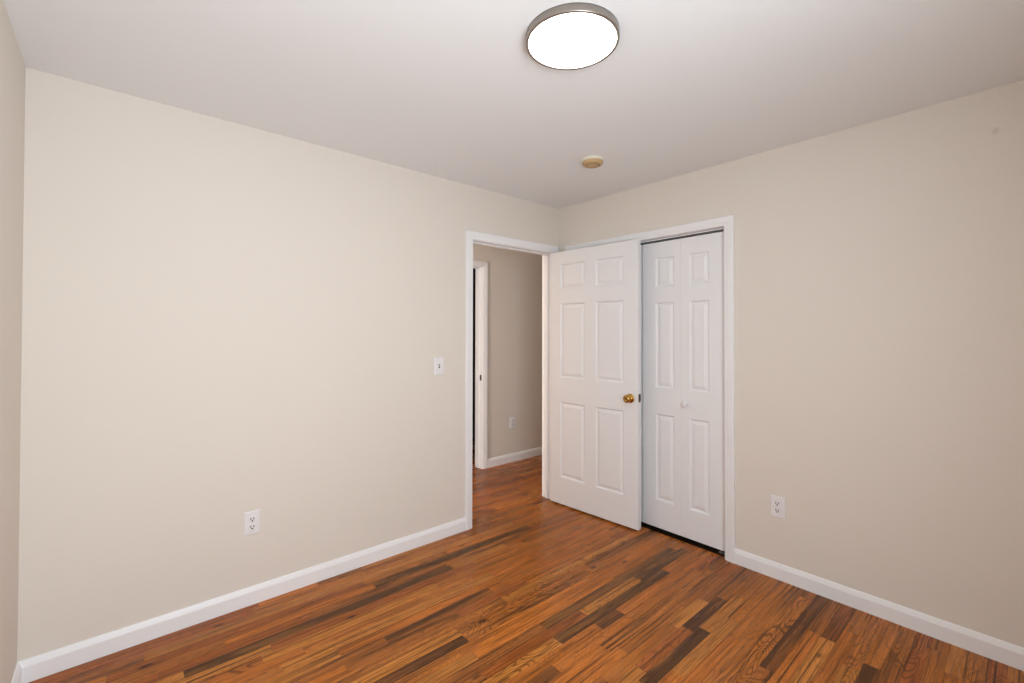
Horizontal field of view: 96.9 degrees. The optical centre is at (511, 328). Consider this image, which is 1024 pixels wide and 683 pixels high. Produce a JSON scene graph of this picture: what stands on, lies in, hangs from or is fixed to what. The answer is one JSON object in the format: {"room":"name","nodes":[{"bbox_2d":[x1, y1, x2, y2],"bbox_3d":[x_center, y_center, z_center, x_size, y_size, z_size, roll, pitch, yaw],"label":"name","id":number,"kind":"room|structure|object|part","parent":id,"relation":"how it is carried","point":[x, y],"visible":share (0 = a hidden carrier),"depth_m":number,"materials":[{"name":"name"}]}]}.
{"room":"empty bedroom","nodes":[
{"label":"empty bedroom","id":0,"kind":"room"},
{"bbox_2d":[0,0,25,682],"bbox_3d":[-0.971,0.168,0.601,0.115,2.440,3.074,1,-1,-41],"label":"wall","id":1,"kind":"structure","parent":0,"point":[12,66],"depth_m":1.60,"materials":[{"name":"beige paint"}]},
{"bbox_2d":[11,662,21,682],"bbox_3d":[-0.963,1.344,0.674,0.014,0.089,2.960,1,-1,-41],"label":"baseboard","id":2,"kind":"structure","parent":1,"relation":"attached to","point":[16,678],"depth_m":1.74,"materials":[{"name":"white paint"}]},
{"bbox_2d":[17,68,558,661],"bbox_3d":[0.031,0.204,3.599,5.574,2.440,0.115,1,-1,-41],"label":"wall","id":3,"kind":"structure","parent":0,"point":[223,320],"depth_m":2.23,"materials":[{"name":"beige paint"}]},
{"bbox_2d":[19,517,465,682],"bbox_3d":[-1.133,1.364,2.483,2.144,0.089,0.014,1,-1,-41],"label":"baseboard","id":4,"kind":"structure","parent":3,"relation":"attached to","point":[34,668],"depth_m":2.20,"materials":[{"name":"white paint"}]},
{"bbox_2d":[244,509,259,535],"bbox_3d":[-1.327,0.995,2.320,0.074,0.119,0.009,1,-1,-41],"label":"electrical outlet","id":5,"kind":"object","parent":3,"relation":"attached to","point":[252,518],"visible":1,"depth_m":2.32,"materials":[{"name":"white plastic"}]},
{"bbox_2d":[248,524,255,529],"bbox_3d":[-1.326,1.014,2.318,0.034,0.028,0.003,1,-1,-41],"label":"receptacle","id":6,"kind":"object","parent":5,"relation":"attached to","point":[250,526],"depth_m":2.32,"materials":[{"name":"plastic"}]},
{"bbox_2d":[248,516,255,522],"bbox_3d":[-1.326,0.975,2.318,0.034,0.028,0.003,1,-1,-41],"label":"receptacle","id":7,"kind":"object","parent":5,"relation":"attached to","point":[251,519],"depth_m":2.32,"materials":[{"name":"plastic"}]},
{"bbox_2d":[434,357,443,374],"bbox_3d":[-0.487,0.254,3.057,0.074,0.119,0.018,1,-1,-41],"label":"light switch","id":8,"kind":"object","parent":3,"relation":"attached to","point":[438,361],"visible":1,"depth_m":3.06,"materials":[{"name":"white plastic"}]},
{"bbox_2d":[472,240,549,498],"bbox_3d":[-0.011,0.388,3.561,0.855,2.071,0.115,1,-1,-41],"label":"trim","id":9,"kind":"structure","parent":3,"relation":"attached to","point":[545,255],"depth_m":3.82,"materials":[{"name":"white paint"}]},
{"bbox_2d":[465,230,558,530],"bbox_3d":[0.032,0.365,3.512,0.946,2.114,0.016,1,-1,-41],"label":"trim","id":10,"kind":"structure","parent":3,"relation":"attached to","point":[470,235],"depth_m":3.22,"materials":[{"name":"white paint"}]},
{"bbox_2d":[472,269,475,442],"bbox_3d":[-1.067,0.218,5.061,1.960,2.440,1.400,1,-1,-41],"label":"wall","id":11,"kind":"structure","parent":0,"point":[474,270],"depth_m":5.76,"materials":[{"name":"paint"}]},
{"bbox_2d":[473,244,541,458],"bbox_3d":[-0.671,0.211,4.401,5.574,2.440,0.115,1,-1,-41],"label":"wall","id":12,"kind":"structure","parent":0,"point":[514,277],"depth_m":4.93,"materials":[{"name":"beige paint"}]},
{"bbox_2d":[473,260,487,468],"bbox_3d":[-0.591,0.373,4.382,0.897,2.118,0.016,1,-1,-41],"label":"trim","id":13,"kind":"structure","parent":12,"relation":"attached to","point":[484,265],"depth_m":4.65,"materials":[{"name":"white paint"}]},
{"bbox_2d":[510,416,514,427],"bbox_3d":[0.005,1.016,4.903,0.074,0.119,0.009,1,-1,-41],"label":"electrical outlet","id":14,"kind":"object","parent":12,"relation":"attached to","point":[512,419],"visible":1,"depth_m":4.90,"materials":[{"name":"white plastic"}]},
{"bbox_2d":[487,447,541,467],"bbox_3d":[0.574,1.401,5.394,2.210,0.089,0.014,1,-1,-41],"label":"baseboard","id":15,"kind":"structure","parent":12,"relation":"attached to","point":[491,462],"depth_m":4.90,"materials":[{"name":"white paint"}]},
{"bbox_2d":[3,0,1023,208],"bbox_3d":[0.194,-1.068,3.430,5.574,0.100,5.775,1,-1,-41],"label":"ceiling","id":16,"kind":"structure","parent":0,"point":[453,90],"depth_m":1.84,"materials":[{"name":"white paint"}]},
{"bbox_2d":[526,2,619,69],"bbox_3d":[0.213,-1.024,1.612,0.329,0.030,0.329,1,-1,-41],"label":"ceiling light","id":17,"kind":"object","parent":16,"relation":"in","point":[575,35],"visible":1,"depth_m":1.57,"materials":[{"name":"white glass"}]},
{"bbox_2d":[582,155,602,167],"bbox_3d":[0.490,-1.006,2.756,0.128,0.038,0.128,1,-1,-41],"label":"smoke detector","id":18,"kind":"object","parent":16,"relation":"attached to","point":[594,161],"visible":1,"depth_m":2.72,"materials":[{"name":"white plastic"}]},
{"bbox_3d":[0.490,-1.017,2.757,0.128,0.016,0.128,1,-1,-41],"label":"plate","id":19,"kind":"part","parent":18,"relation":"part of","materials":[{"name":"white plastic"}]},
{"bbox_2d":[29,442,1023,682],"bbox_3d":[0.213,1.451,3.385,5.559,0.062,5.829,1,-1,-41],"label":"floor","id":20,"kind":"structure","parent":0,"point":[539,589],"depth_m":2.15,"materials":[{"name":"brown wood"}]},
{"bbox_2d":[641,230,723,244],"bbox_3d":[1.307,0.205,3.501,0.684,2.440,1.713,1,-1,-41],"label":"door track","id":21,"kind":"structure","parent":0,"point":[723,230],"depth_m":3.78,"materials":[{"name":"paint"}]},
{"bbox_2d":[559,80,1023,647],"bbox_3d":[1.454,0.196,2.725,0.115,2.440,3.074,1,-1,-41],"label":"wall","id":22,"kind":"structure","parent":0,"point":[879,265],"depth_m":2.21,"materials":[{"name":"beige paint"}]},
{"bbox_2d":[550,239,640,529],"bbox_3d":[0.614,0.394,3.468,0.163,2.033,0.827,1,-1,-44],"label":"door","id":23,"kind":"structure","parent":22,"relation":"in","point":[595,291],"depth_m":3.42,"materials":[{"name":"white paint"}]},
{"bbox_3d":[0.816,0.495,3.192,0.060,0.065,0.065,1,-1,-45],"label":"knob","id":24,"kind":"part","parent":23,"relation":"part of","materials":[{"name":"gold metal"}]},
{"bbox_2d":[565,215,734,562],"bbox_3d":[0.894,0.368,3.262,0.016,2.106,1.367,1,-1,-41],"label":"trim","id":25,"kind":"structure","parent":22,"relation":"attached to","point":[727,222],"depth_m":2.77,"materials":[{"name":"white paint"}]},
{"bbox_2d":[641,228,724,554],"bbox_3d":[0.931,0.397,3.303,0.069,2.048,1.254,1,-1,-41],"label":"door","id":26,"kind":"structure","parent":22,"relation":"in","point":[682,280],"depth_m":3.05,"materials":[{"name":"white paint"}]},
{"bbox_2d":[770,494,784,518],"bbox_3d":[1.501,1.010,2.567,0.009,0.119,0.074,1,-1,-41],"label":"electrical outlet","id":27,"kind":"object","parent":22,"relation":"attached to","point":[777,504],"visible":1,"depth_m":2.56,"materials":[{"name":"white plastic"}]},
{"bbox_2d":[774,501,780,505],"bbox_3d":[1.499,0.990,2.566,0.003,0.028,0.034,1,-1,-41],"label":"receptacle","id":28,"kind":"object","parent":27,"relation":"attached to","point":[776,503],"depth_m":2.56,"materials":[{"name":"plastic"}]},
{"bbox_2d":[734,548,1023,670],"bbox_3d":[1.842,1.366,2.169,0.014,0.089,1.512,1,-1,-41],"label":"baseboard","id":29,"kind":"structure","parent":22,"relation":"attached to","point":[1012,655],"depth_m":2.18,"materials":[{"name":"white paint"}]}
]}

